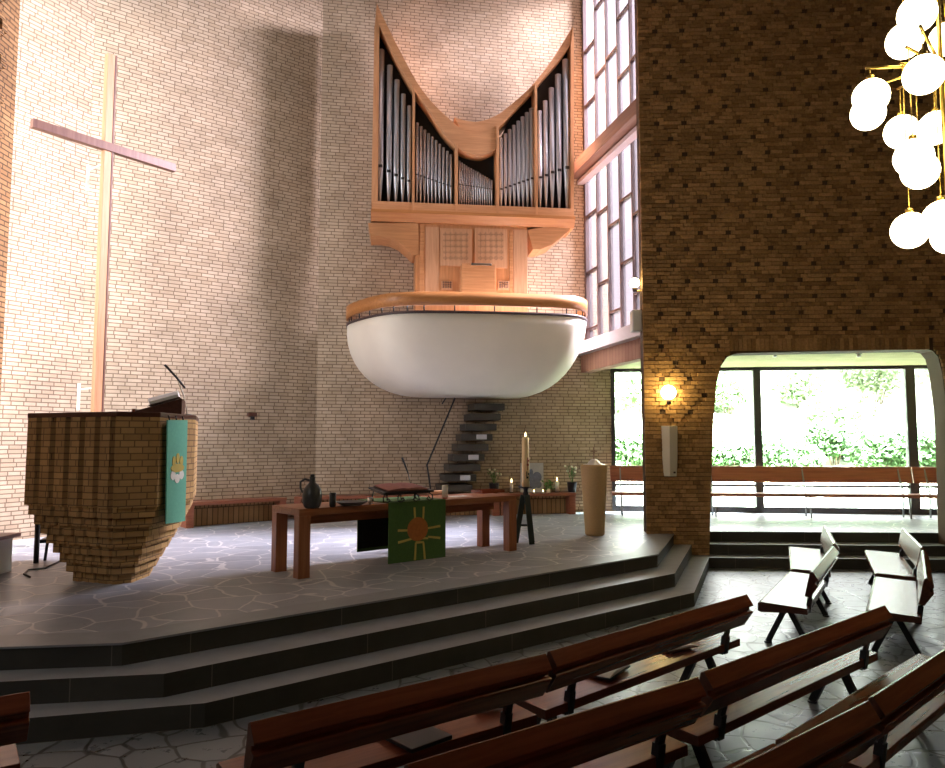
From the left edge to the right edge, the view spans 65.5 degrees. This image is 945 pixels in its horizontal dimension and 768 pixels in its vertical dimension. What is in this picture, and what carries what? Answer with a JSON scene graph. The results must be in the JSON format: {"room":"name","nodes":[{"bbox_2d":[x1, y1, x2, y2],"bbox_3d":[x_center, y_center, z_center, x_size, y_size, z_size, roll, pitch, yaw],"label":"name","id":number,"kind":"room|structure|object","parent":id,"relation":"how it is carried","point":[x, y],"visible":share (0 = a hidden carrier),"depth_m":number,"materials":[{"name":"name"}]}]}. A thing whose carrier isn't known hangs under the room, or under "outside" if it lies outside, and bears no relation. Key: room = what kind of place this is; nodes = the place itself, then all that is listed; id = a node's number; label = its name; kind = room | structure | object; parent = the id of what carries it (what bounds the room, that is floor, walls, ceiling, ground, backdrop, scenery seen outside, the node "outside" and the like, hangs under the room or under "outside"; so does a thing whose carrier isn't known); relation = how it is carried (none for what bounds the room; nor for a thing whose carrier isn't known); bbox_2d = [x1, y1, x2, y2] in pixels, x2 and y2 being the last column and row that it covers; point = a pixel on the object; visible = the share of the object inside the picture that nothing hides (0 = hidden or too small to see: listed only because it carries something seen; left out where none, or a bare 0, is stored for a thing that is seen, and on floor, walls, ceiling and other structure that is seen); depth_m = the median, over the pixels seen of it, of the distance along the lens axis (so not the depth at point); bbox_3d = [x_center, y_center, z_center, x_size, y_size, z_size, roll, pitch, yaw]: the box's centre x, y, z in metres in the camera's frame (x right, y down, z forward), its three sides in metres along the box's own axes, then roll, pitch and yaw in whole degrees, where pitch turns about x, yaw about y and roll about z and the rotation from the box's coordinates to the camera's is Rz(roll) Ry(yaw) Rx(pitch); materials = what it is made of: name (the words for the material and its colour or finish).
{"room":"house of worship","nodes":[
{"label":"house of worship","id":0,"kind":"room"},
{"bbox_2d":[0,0,19,397],"bbox_3d":[-6.140,-3.725,2.014,0.480,11.600,15.000,0,-4,0],"label":"wall","id":1,"kind":"structure","parent":0,"point":[9,9],"depth_m":9.35,"materials":[{"name":"brick"}]},
{"bbox_2d":[0,0,95,539],"bbox_3d":[-6.997,-3.030,10.983,0.300,11.600,2.465,-2,-5,28],"label":"wall","id":2,"kind":"structure","parent":0,"point":[44,299],"depth_m":11.35,"materials":[{"name":"yellow brick"}]},
{"bbox_2d":[79,0,322,518],"bbox_3d":[-4.741,-2.846,13.354,4.102,11.600,0.300,3,-6,-37],"label":"wall","id":3,"kind":"structure","parent":0,"point":[214,262],"depth_m":13.26,"materials":[{"name":"yellow brick"}]},
{"bbox_2d":[247,413,256,419],"bbox_3d":[-4.018,0.588,13.389,0.160,0.130,0.100,3,-6,-37],"label":"wall sconce","id":4,"kind":"object","parent":3,"relation":"attached to","point":[252,416],"visible":1,"depth_m":13.37,"materials":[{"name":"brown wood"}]},
{"bbox_2d":[315,0,615,511],"bbox_3d":[-0.049,-2.702,15.207,6.113,11.600,0.300,1,-5,-11],"label":"wall","id":5,"kind":"structure","parent":0,"point":[473,59],"depth_m":14.91,"materials":[{"name":"yellow brick"}]},
{"bbox_2d":[426,398,504,491],"bbox_3d":[-0.168,1.172,14.134,1.612,1.776,1.266,1,-5,-11],"label":"stair","id":6,"kind":"structure","parent":5,"relation":"attached to","point":[446,477],"depth_m":14.13,"materials":[{"name":"metal"}]},
{"bbox_2d":[346,292,587,398],"bbox_3d":[-0.073,-0.650,13.860,4.646,1.720,2.340,1,-4,-7],"label":"balcony","id":7,"kind":"object","parent":5,"relation":"attached to","point":[423,353],"visible":1,"depth_m":12.97,"materials":[{"name":"white paint"}]},
{"bbox_2d":[368,5,574,311],"bbox_3d":[-0.006,-4.215,14.381,4.004,6.148,1.120,1,-4,-7],"label":"pipe organ","id":8,"kind":"object","parent":7,"relation":"on","point":[468,205],"visible":0.98,"depth_m":14.18,"materials":[{"name":"brown wood"}]},
{"bbox_2d":[440,228,471,265],"bbox_3d":[-0.316,-2.617,14.081,0.614,0.728,0.034,1,-4,-7],"label":"grille","id":9,"kind":"object","parent":8,"relation":"attached to","point":[455,243],"depth_m":14.07,"materials":[{"name":"brown wood"}]},
{"bbox_2d":[471,263,491,265],"bbox_3d":[0.168,-2.228,13.698,0.377,0.044,0.030,1,-4,-7],"label":"desk lamp","id":10,"kind":"object","parent":8,"relation":"attached to","point":[472,264],"depth_m":13.69,"materials":[{"name":"black metal"}]},
{"bbox_2d":[475,228,506,267],"bbox_3d":[0.356,-2.617,14.163,0.624,0.765,0.034,1,-4,-7],"label":"grille","id":11,"kind":"object","parent":8,"relation":"attached to","point":[490,243],"depth_m":14.15,"materials":[{"name":"brown wood"}]},
{"bbox_2d":[574,0,639,355],"bbox_3d":[2.653,-4.646,14.076,0.480,7.900,3.470,1,-5,-13],"label":"window","id":12,"kind":"structure","parent":5,"relation":"in","point":[611,241],"depth_m":14.37,"materials":[{"name":"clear glass"}]},
{"bbox_2d":[0,511,937,669],"bbox_3d":[1.000,2.310,10.001,18.000,0.160,10.900,0,-4,0],"label":"platform","id":13,"kind":"object","parent":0,"point":[208,571],"visible":0.55,"depth_m":7.99,"materials":[{"name":"stone"}]},
{"bbox_2d":[0,533,20,573],"bbox_3d":[-5.350,1.812,7.332,0.520,0.420,1.900,0,-4,0],"label":"bench","id":14,"kind":"object","parent":13,"relation":"on","point":[6,539],"visible":1,"depth_m":8.12,"materials":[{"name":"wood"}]},
{"bbox_2d":[33,524,39,562],"bbox_3d":[-5.204,1.725,8.794,0.057,0.820,0.060,0,-4,0],"label":"post","id":15,"kind":"object","parent":13,"relation":"on","point":[37,526],"visible":0.59,"depth_m":8.76,"materials":[{"name":"metal"}]},
{"bbox_2d":[23,561,58,577],"bbox_3d":[-4.922,2.091,8.367,0.185,0.020,1.234,1,-5,-14],"label":"cable","id":16,"kind":"object","parent":13,"relation":"on","point":[27,570],"visible":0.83,"depth_m":8.27,"materials":[{"name":"black rubber"}]},
{"bbox_2d":[40,537,48,560],"bbox_3d":[-5.090,2.017,8.993,0.320,0.271,0.240,1,-5,-17],"label":"stool","id":17,"kind":"object","parent":13,"relation":"on","point":[43,540],"visible":0.42,"depth_m":8.94,"materials":[{"name":"black metal"}]},
{"bbox_2d":[30,52,175,411],"bbox_3d":[-5.551,-1.301,10.789,0.605,7.163,2.090,-3,-6,37],"label":"cross","id":18,"kind":"object","parent":13,"relation":"on","point":[108,149],"visible":0.84,"depth_m":10.68,"materials":[{"name":"brown wood"}]},
{"bbox_2d":[24,411,198,584],"bbox_3d":[-4.044,1.227,8.326,1.830,1.740,2.341,0,-4,0],"label":"pulpit","id":19,"kind":"object","parent":13,"relation":"on","point":[95,482],"visible":0.98,"depth_m":7.42,"materials":[{"name":"brown brick"}]},
{"bbox_2d":[132,398,184,413],"bbox_3d":[-3.456,0.255,8.122,0.490,0.168,0.600,1,-5,-18],"label":"desk","id":20,"kind":"object","parent":19,"relation":"on","point":[176,406],"visible":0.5,"depth_m":7.89,"materials":[{"name":"brown wood"}]},
{"bbox_2d":[149,391,180,405],"bbox_3d":[-3.383,0.163,8.099,0.323,0.176,0.460,1,-5,-18],"label":"open book","id":21,"kind":"object","parent":20,"relation":"on","point":[172,396],"visible":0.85,"depth_m":7.92,"materials":[{"name":"white paper"}]},
{"bbox_2d":[165,415,187,523],"bbox_3d":[-3.112,0.894,7.698,0.042,1.123,0.498,0,-4,2],"label":"banner","id":22,"kind":"object","parent":19,"relation":"hanging from","point":[176,430],"visible":1,"depth_m":7.68,"materials":[{"name":"teal fabric"}]},
{"bbox_2d":[164,364,191,414],"bbox_3d":[-3.437,0.073,8.598,0.296,0.598,0.185,0,-4,0],"label":"gooseneck microphone","id":23,"kind":"object","parent":19,"relation":"on","point":[165,365],"visible":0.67,"depth_m":8.52,"materials":[{"name":"black metal"}]},
{"bbox_2d":[180,497,286,527],"bbox_3d":[-4.208,2.250,12.974,1.804,0.420,0.420,4,-6,-40],"label":"bench","id":24,"kind":"object","parent":13,"relation":"on","point":[241,510],"visible":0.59,"depth_m":12.91,"materials":[{"name":"red wood"}]},
{"bbox_2d":[0,534,673,648],"bbox_3d":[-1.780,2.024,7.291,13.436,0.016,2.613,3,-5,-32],"label":"step","id":25,"kind":"structure","parent":13,"relation":"attached to","point":[655,544],"depth_m":6.24,"materials":[{"name":"grey stone"}]},
{"bbox_2d":[271,493,516,578],"bbox_3d":[-0.834,1.788,9.020,3.174,0.730,0.660,4,-6,-40],"label":"altar table","id":26,"kind":"object","parent":13,"relation":"on","point":[304,517],"visible":0.93,"depth_m":8.33,"materials":[{"name":"brown wood"}]},
{"bbox_2d":[299,474,321,508],"bbox_3d":[-1.730,1.156,7.936,0.211,0.362,0.211,-3,-5,35],"label":"jug","id":27,"kind":"object","parent":26,"relation":"on","point":[312,493],"visible":1,"depth_m":7.86,"materials":[{"name":"grey ceramic"}]},
{"bbox_2d":[329,492,335,506],"bbox_3d":[-1.532,1.269,8.048,0.074,0.155,0.074,0,-4,0],"label":"beaker","id":28,"kind":"object","parent":26,"relation":"on","point":[332,496],"visible":1,"depth_m":8.02,"materials":[{"name":"grey ceramic"}]},
{"bbox_2d":[336,500,367,505],"bbox_3d":[-1.355,1.338,8.231,0.370,0.045,0.370,0,-4,0],"label":"serving dish","id":29,"kind":"object","parent":26,"relation":"on","point":[343,502],"visible":0.97,"depth_m":8.18,"materials":[{"name":"grey ceramic"}]},
{"bbox_2d":[357,496,445,563],"bbox_3d":[-0.868,1.762,8.991,0.835,0.698,0.694,4,-6,-40],"label":"altar cloth","id":30,"kind":"object","parent":26,"relation":"on","point":[412,530],"visible":0.99,"depth_m":8.82,"materials":[{"name":"green fabric"}]},
{"bbox_2d":[368,485,433,502],"bbox_3d":[-0.843,1.301,8.704,0.720,0.175,0.328,4,-6,-40],"label":"book stand","id":31,"kind":"object","parent":30,"relation":"on","point":[374,489],"visible":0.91,"depth_m":8.57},
{"bbox_2d":[373,482,428,491],"bbox_3d":[-0.846,1.218,8.715,0.580,0.082,0.317,4,-6,-40],"label":"book","id":32,"kind":"object","parent":31,"relation":"on","point":[401,486],"visible":1,"depth_m":8.64,"materials":[{"name":"red leather"}]},
{"bbox_2d":[401,457,417,495],"bbox_3d":[-0.813,1.209,9.584,0.245,0.511,0.090,0,-4,0],"label":"microphone","id":33,"kind":"object","parent":26,"relation":"on","point":[402,458],"visible":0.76,"depth_m":9.59,"materials":[{"name":"black metal"}]},
{"bbox_2d":[427,490,441,493],"bbox_3d":[-0.484,1.472,10.017,0.260,0.035,0.140,4,-6,-40],"label":"wooden box","id":34,"kind":"object","parent":26,"relation":"on","point":[435,491],"visible":0.48,"depth_m":9.95,"materials":[{"name":"brown wood"}]},
{"bbox_2d":[442,485,447,498],"bbox_3d":[-0.345,1.354,9.238,0.076,0.168,0.076,0,-4,0],"label":"pillar candle","id":35,"kind":"object","parent":26,"relation":"on","point":[444,487],"visible":1,"depth_m":9.21,"materials":[{"name":"beige wax"}]},
{"bbox_2d":[448,495,470,496],"bbox_3d":[-0.176,1.462,9.564,0.300,0.004,0.200,4,-6,-40],"label":"paper sheet","id":36,"kind":"object","parent":26,"relation":"on","point":[458,495],"visible":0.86,"depth_m":9.51,"materials":[{"name":"white paper"}]},
{"bbox_2d":[471,489,504,493],"bbox_3d":[0.216,1.500,10.295,0.420,0.040,0.240,4,-6,-40],"label":"wooden tray","id":37,"kind":"object","parent":26,"relation":"on","point":[481,491],"visible":1,"depth_m":10.22,"materials":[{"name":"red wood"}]},
{"bbox_2d":[294,493,499,515],"bbox_3d":[-1.419,2.339,14.129,3.899,0.420,0.420,1,-5,-11],"label":"bench","id":38,"kind":"object","parent":13,"relation":"on","point":[325,498],"visible":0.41,"depth_m":13.96,"materials":[{"name":"red wood"}]},
{"bbox_2d":[487,469,501,488],"bbox_3d":[0.433,1.918,14.571,0.321,0.489,0.268,-2,-5,22],"label":"potted plant","id":39,"kind":"object","parent":38,"relation":"on","point":[493,485],"visible":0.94,"depth_m":14.52,"materials":[{"name":"green plant"}]},
{"bbox_2d":[0,541,944,704],"bbox_3d":[1.000,2.348,8.419,18.000,0.160,8.450,0,-4,0],"label":"step","id":40,"kind":"structure","parent":13,"relation":"attached to","point":[174,675],"depth_m":6.09,"materials":[{"name":"grey stone"}]},
{"bbox_2d":[517,486,534,544],"bbox_3d":[0.737,1.872,10.503,0.321,0.809,0.349,0,-4,0],"label":"candle stand","id":41,"kind":"object","parent":13,"relation":"on","point":[525,498],"visible":0.95,"depth_m":10.47,"materials":[{"name":"black metal"}]},
{"bbox_2d":[522,432,529,486],"bbox_3d":[0.763,1.083,10.571,0.110,0.785,0.111,0,-4,0],"label":"paschal candle","id":42,"kind":"object","parent":41,"relation":"on","point":[525,440],"visible":1,"depth_m":10.53,"materials":[{"name":"beige wax"}]},
{"bbox_2d":[498,492,575,515],"bbox_3d":[1.265,2.380,14.650,1.529,0.420,0.420,1,-5,-11],"label":"bench","id":43,"kind":"object","parent":13,"relation":"on","point":[553,502],"visible":0.56,"depth_m":14.67,"materials":[{"name":"red wood"}]},
{"bbox_2d":[509,478,513,492],"bbox_3d":[0.779,2.029,14.685,0.088,0.285,0.088,0,-4,0],"label":"lit candle","id":44,"kind":"object","parent":43,"relation":"on","point":[511,483],"visible":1,"depth_m":14.66,"materials":[{"name":"white wax"}]},
{"bbox_2d":[520,463,543,492],"bbox_3d":[1.198,1.887,14.816,0.478,0.588,0.030,1,-5,-11],"label":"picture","id":45,"kind":"object","parent":43,"relation":"on","point":[535,469],"visible":0.8,"depth_m":14.82,"materials":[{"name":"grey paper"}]},
{"bbox_2d":[541,479,554,492],"bbox_3d":[1.522,2.044,14.717,0.235,0.260,0.182,-3,-6,37],"label":"potted plant","id":46,"kind":"object","parent":43,"relation":"on","point":[550,486],"visible":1,"depth_m":14.70,"materials":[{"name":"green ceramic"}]},
{"bbox_2d":[555,478,558,491],"bbox_3d":[1.708,2.033,14.866,0.100,0.305,0.100,0,-4,0],"label":"lit candle","id":47,"kind":"object","parent":43,"relation":"on","point":[556,481],"visible":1,"depth_m":14.84,"materials":[{"name":"white wax"}]},
{"bbox_2d":[564,465,576,491],"bbox_3d":[2.020,1.912,14.866,0.314,0.546,0.268,-3,-5,33],"label":"potted plant","id":48,"kind":"object","parent":43,"relation":"on","point":[572,485],"visible":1,"depth_m":14.81,"materials":[{"name":"green plant"}]},
{"bbox_2d":[580,447,607,535],"bbox_3d":[1.888,1.656,11.395,0.416,1.360,0.416,0,-4,0],"label":"baptismal font","id":49,"kind":"object","parent":13,"relation":"on","point":[593,473],"visible":1,"depth_m":11.24,"materials":[{"name":"stone"}]},
{"bbox_2d":[610,466,642,515],"bbox_3d":[3.664,2.104,14.504,1.826,0.952,0.584,-1,-4,7],"label":"window bench","id":50,"kind":"object","parent":13,"relation":"on","point":[617,473],"visible":0.45,"depth_m":14.79,"materials":[{"name":"red wood"}]},
{"bbox_2d":[711,466,924,518],"bbox_3d":[6.510,2.077,14.155,3.870,0.952,0.584,-1,-4,7],"label":"window bench","id":51,"kind":"object","parent":13,"relation":"on","point":[796,474],"visible":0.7,"depth_m":14.31,"materials":[{"name":"red wood"}]},
{"bbox_2d":[911,467,937,517],"bbox_3d":[9.491,2.048,13.790,2.084,0.952,0.584,-1,-4,7],"label":"window bench","id":52,"kind":"object","parent":13,"relation":"on","point":[927,475],"visible":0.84,"depth_m":14.12,"materials":[{"name":"red wood"}]},
{"bbox_2d":[17,568,944,767],"bbox_3d":[0.600,2.255,3.336,19.200,0.120,17.400,0,-4,0],"label":"floor","id":53,"kind":"structure","parent":0,"point":[848,591],"depth_m":5.61,"materials":[{"name":"stone"}]},
{"bbox_2d":[0,691,29,767],"bbox_3d":[-2.919,1.807,3.143,1.700,0.744,0.535,3,-5,-36],"label":"pew","id":54,"kind":"object","parent":53,"relation":"on","point":[14,708],"visible":1,"depth_m":3.44,"materials":[{"name":"red wood"}]},
{"bbox_2d":[216,654,551,767],"bbox_3d":[-0.395,1.854,3.757,1.688,0.744,0.535,3,-6,-37],"label":"pew","id":55,"kind":"object","parent":53,"relation":"on","point":[354,732],"visible":0.97,"depth_m":3.56,"materials":[{"name":"red wood"}]},
{"bbox_2d":[386,726,451,752],"bbox_3d":[-0.311,1.799,3.777,0.262,0.022,0.340,4,-6,-42],"label":"folder","id":56,"kind":"object","parent":55,"relation":"on","point":[415,741],"visible":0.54,"depth_m":3.69,"materials":[{"name":"paper"}]},
{"bbox_2d":[404,677,706,767],"bbox_3d":[0.320,1.823,3.353,1.708,0.744,0.535,3,-5,-36],"label":"pew","id":57,"kind":"object","parent":53,"relation":"on","point":[630,732],"visible":1,"depth_m":3.28,"materials":[{"name":"red wood"}]},
{"bbox_2d":[515,594,752,724],"bbox_3d":[1.139,1.956,5.066,2.299,0.744,0.535,4,-6,-42],"label":"pew","id":58,"kind":"object","parent":53,"relation":"on","point":[573,684],"visible":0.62,"depth_m":4.74,"materials":[{"name":"red wood"}]},
{"bbox_2d":[595,665,629,679],"bbox_3d":[0.862,1.875,4.858,0.250,0.030,0.340,-3,-5,33],"label":"open book","id":59,"kind":"object","parent":58,"relation":"on","point":[610,675],"visible":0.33,"depth_m":4.72,"materials":[{"name":"paper"}]},
{"bbox_2d":[667,643,697,652],"bbox_3d":[1.479,1.924,5.423,0.300,0.020,0.210,3,-5,-31],"label":"booklet","id":60,"kind":"object","parent":58,"relation":"on","point":[690,645],"visible":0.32,"depth_m":5.35,"materials":[{"name":"white paper"}]},
{"bbox_2d":[664,605,892,767],"bbox_3d":[1.950,1.927,4.694,2.367,0.744,0.535,4,-6,-40],"label":"pew","id":61,"kind":"object","parent":53,"relation":"on","point":[743,690],"visible":0.79,"depth_m":4.34,"materials":[{"name":"red wood"}]},
{"bbox_2d":[758,546,838,642],"bbox_3d":[3.408,2.152,7.596,0.535,0.744,1.922,-3,-5,31],"label":"pew","id":62,"kind":"object","parent":53,"relation":"on","point":[796,593],"visible":0.9,"depth_m":7.07,"materials":[{"name":"red wood"}]},
{"bbox_2d":[723,701,880,767],"bbox_3d":[1.009,1.793,2.966,1.724,0.744,0.535,4,-6,-39],"label":"pew","id":63,"kind":"object","parent":53,"relation":"on","point":[833,743],"visible":1,"depth_m":3.07,"materials":[{"name":"red wood"}]},
{"bbox_2d":[789,525,839,603],"bbox_3d":[4.409,2.303,9.547,0.535,0.744,2.020,-2,-5,22],"label":"pew","id":64,"kind":"object","parent":53,"relation":"on","point":[802,560],"visible":0.62,"depth_m":9.42,"materials":[{"name":"red wood"}]},
{"bbox_2d":[775,649,944,767],"bbox_3d":[2.539,1.897,4.310,2.246,0.744,0.535,4,-6,-43],"label":"pew","id":65,"kind":"object","parent":53,"relation":"on","point":[908,698],"visible":0.74,"depth_m":3.84,"materials":[{"name":"red wood"}]},
{"bbox_2d":[864,528,927,583],"bbox_3d":[5.283,2.278,9.225,0.535,0.744,2.020,-2,-5,25],"label":"pew","id":66,"kind":"object","parent":53,"relation":"on","point":[892,565],"visible":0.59,"depth_m":8.99,"materials":[{"name":"red wood"}]},
{"bbox_2d":[866,550,933,654],"bbox_3d":[4.244,2.127,7.279,0.535,0.744,1.920,-3,-5,30],"label":"pew","id":67,"kind":"object","parent":53,"relation":"on","point":[905,600],"visible":0.79,"depth_m":6.87,"materials":[{"name":"red wood"}]},
{"bbox_2d":[610,352,926,368],"bbox_3d":[6.259,-0.508,13.748,7.781,0.120,3.774,0,-4,4],"label":"ceiling","id":68,"kind":"structure","parent":0,"point":[894,358],"depth_m":13.83,"materials":[{"name":"white paint"}]},
{"bbox_2d":[634,0,944,554],"bbox_3d":[6.544,-2.960,11.880,7.616,11.600,0.406,0,-4,3],"label":"wall","id":69,"kind":"structure","parent":0,"point":[766,217],"depth_m":11.79,"materials":[{"name":"brick"}]},
{"bbox_2d":[16,555,944,744],"bbox_3d":[1.000,2.486,8.132,18.000,0.160,8.600,0,-4,0],"label":"step","id":70,"kind":"structure","parent":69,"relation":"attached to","point":[202,708],"depth_m":5.83,"materials":[{"name":"grey stone"}]},
{"bbox_2d":[581,338,640,372],"bbox_3d":[2.748,-0.544,13.745,0.220,0.370,3.400,1,-5,-13],"label":"trim","id":71,"kind":"structure","parent":69,"relation":"attached to","point":[629,352],"depth_m":13.83,"materials":[{"name":"brown wood"}]},
{"bbox_2d":[630,310,641,332],"bbox_3d":[2.668,-1.025,12.005,0.154,0.350,0.200,0,-4,0],"label":"speaker","id":72,"kind":"object","parent":69,"relation":"attached to","point":[635,315],"visible":1,"depth_m":11.91},
{"bbox_2d":[630,278,641,292],"bbox_3d":[2.692,-1.604,12.011,0.245,0.255,0.160,0,-4,0],"label":"wall lamp","id":73,"kind":"object","parent":69,"relation":"attached to","point":[634,283],"visible":0.91,"depth_m":11.97,"materials":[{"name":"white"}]},
{"bbox_2d":[661,385,675,405],"bbox_3d":[3.075,0.183,11.545,0.230,0.325,0.280,0,-4,3],"label":"wall lamp","id":74,"kind":"object","parent":69,"relation":"attached to","point":[668,392],"visible":1,"depth_m":11.46,"materials":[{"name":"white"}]},
{"bbox_2d":[666,399,670,404],"bbox_3d":[3.073,0.278,11.513,0.076,0.089,0.076,0,-4,3],"label":"socket","id":75,"kind":"object","parent":74,"relation":"attached to","point":[668,401],"depth_m":11.48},
{"bbox_2d":[661,426,677,476],"bbox_3d":[3.109,1.052,11.531,0.249,0.790,0.176,0,-4,3],"label":"speaker","id":76,"kind":"object","parent":69,"relation":"attached to","point":[669,433],"visible":1,"depth_m":11.48},
{"bbox_3d":[0.550,-9.360,5.992,19.700,0.250,21.300,0,-4,0],"label":"ceiling","id":77,"kind":"structure","parent":0,"visible":0},
{"bbox_2d":[850,0,944,253],"bbox_3d":[3.956,-4.895,6.169,1.692,8.626,1.391,0,-4,0],"label":"globe chandelier","id":78,"kind":"object","parent":77,"relation":"hanging from","point":[914,159],"visible":1,"depth_m":5.79,"materials":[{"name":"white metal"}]},
{"label":"outside","id":79,"kind":"structure","parent":0,"visible":0},
{"bbox_2d":[615,369,936,508],"bbox_3d":[16.000,-0.140,32.007,48.000,8.328,32.200,0,-4,0],"label":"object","id":80,"kind":"structure","parent":79,"point":[786,419],"depth_m":25.37,"materials":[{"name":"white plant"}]},
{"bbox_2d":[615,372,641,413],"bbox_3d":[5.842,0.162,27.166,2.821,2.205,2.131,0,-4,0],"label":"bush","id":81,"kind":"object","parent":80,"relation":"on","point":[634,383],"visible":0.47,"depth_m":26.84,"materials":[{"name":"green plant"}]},
{"bbox_2d":[615,428,642,465],"bbox_3d":[4.079,1.885,19.735,2.235,1.415,0.944,0,-4,0],"label":"bush","id":82,"kind":"object","parent":80,"relation":"on","point":[628,448],"visible":0.45,"depth_m":19.49,"materials":[{"name":"green plant"}]},
{"bbox_2d":[714,371,749,413],"bbox_3d":[9.262,0.335,27.127,2.067,1.891,1.792,0,-4,0],"label":"bush","id":83,"kind":"object","parent":80,"relation":"on","point":[726,395],"visible":0.75,"depth_m":26.70,"materials":[{"name":"green plant"}]},
{"bbox_2d":[712,437,768,465],"bbox_3d":[7.256,2.040,20.608,2.198,1.104,0.900,0,-4,0],"label":"bush","id":84,"kind":"object","parent":80,"relation":"on","point":[727,453],"visible":0.61,"depth_m":20.43,"materials":[{"name":"green plant"}]},
{"bbox_2d":[746,430,825,466],"bbox_3d":[8.422,1.981,19.678,2.145,1.508,1.045,0,-4,0],"label":"bush","id":85,"kind":"object","parent":80,"relation":"on","point":[777,454],"visible":0.66,"depth_m":19.49,"materials":[{"name":"green plant"}]},
{"bbox_2d":[765,370,828,407],"bbox_3d":[12.467,0.103,28.163,2.156,1.958,1.612,0,-4,0],"label":"bush","id":86,"kind":"object","parent":80,"relation":"on","point":[803,388],"visible":0.93,"depth_m":28.02,"materials":[{"name":"green plant"}]},
{"bbox_2d":[801,418,871,464],"bbox_3d":[10.187,1.681,20.618,2.000,1.479,1.061,0,-4,0],"label":"bush","id":87,"kind":"object","parent":80,"relation":"on","point":[826,436],"visible":0.83,"depth_m":20.42,"materials":[{"name":"green plant"}]},
{"bbox_2d":[800,390,879,438],"bbox_3d":[11.930,1.061,23.942,2.339,1.773,1.413,-3,-5,34],"label":"bush","id":88,"kind":"object","parent":80,"relation":"on","point":[841,415],"visible":0.69,"depth_m":23.73,"materials":[{"name":"green plant"}]},
{"bbox_2d":[837,369,925,403],"bbox_3d":[16.140,-0.275,29.002,3.150,2.478,1.932,0,-4,0],"label":"bush","id":89,"kind":"object","parent":80,"relation":"on","point":[880,374],"visible":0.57,"depth_m":28.85,"materials":[{"name":"green plant"}]},
{"bbox_2d":[843,426,920,466],"bbox_3d":[10.939,1.842,19.688,2.108,1.500,0.908,0,-4,0],"label":"bush","id":90,"kind":"object","parent":80,"relation":"on","point":[886,448],"visible":0.78,"depth_m":19.50,"materials":[{"name":"green plant"}]},
{"bbox_2d":[893,424,935,466],"bbox_3d":[12.804,1.779,20.682,1.897,1.444,0.975,0,-4,0],"label":"bush","id":91,"kind":"object","parent":80,"relation":"on","point":[927,449],"visible":0.41,"depth_m":20.46,"materials":[{"name":"green plant"}]},
{"bbox_2d":[921,369,929,382],"bbox_3d":[20.118,-0.637,31.202,2.511,2.133,1.446,2,-5,-19],"label":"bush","id":92,"kind":"object","parent":80,"relation":"on","point":[927,375],"visible":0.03,"depth_m":31.00,"materials":[{"name":"green plant"}]},
{"bbox_3d":[10.140,1.196,13.097,0.320,3.500,3.700,0,-4,0],"label":"wall","id":93,"kind":"structure","parent":0,"visible":0},
{"bbox_2d":[610,365,937,514],"bbox_3d":[7.043,1.112,14.860,8.342,2.980,0.121,-1,-4,7],"label":"window","id":94,"kind":"structure","parent":93,"relation":"in","point":[909,392],"depth_m":14.82,"materials":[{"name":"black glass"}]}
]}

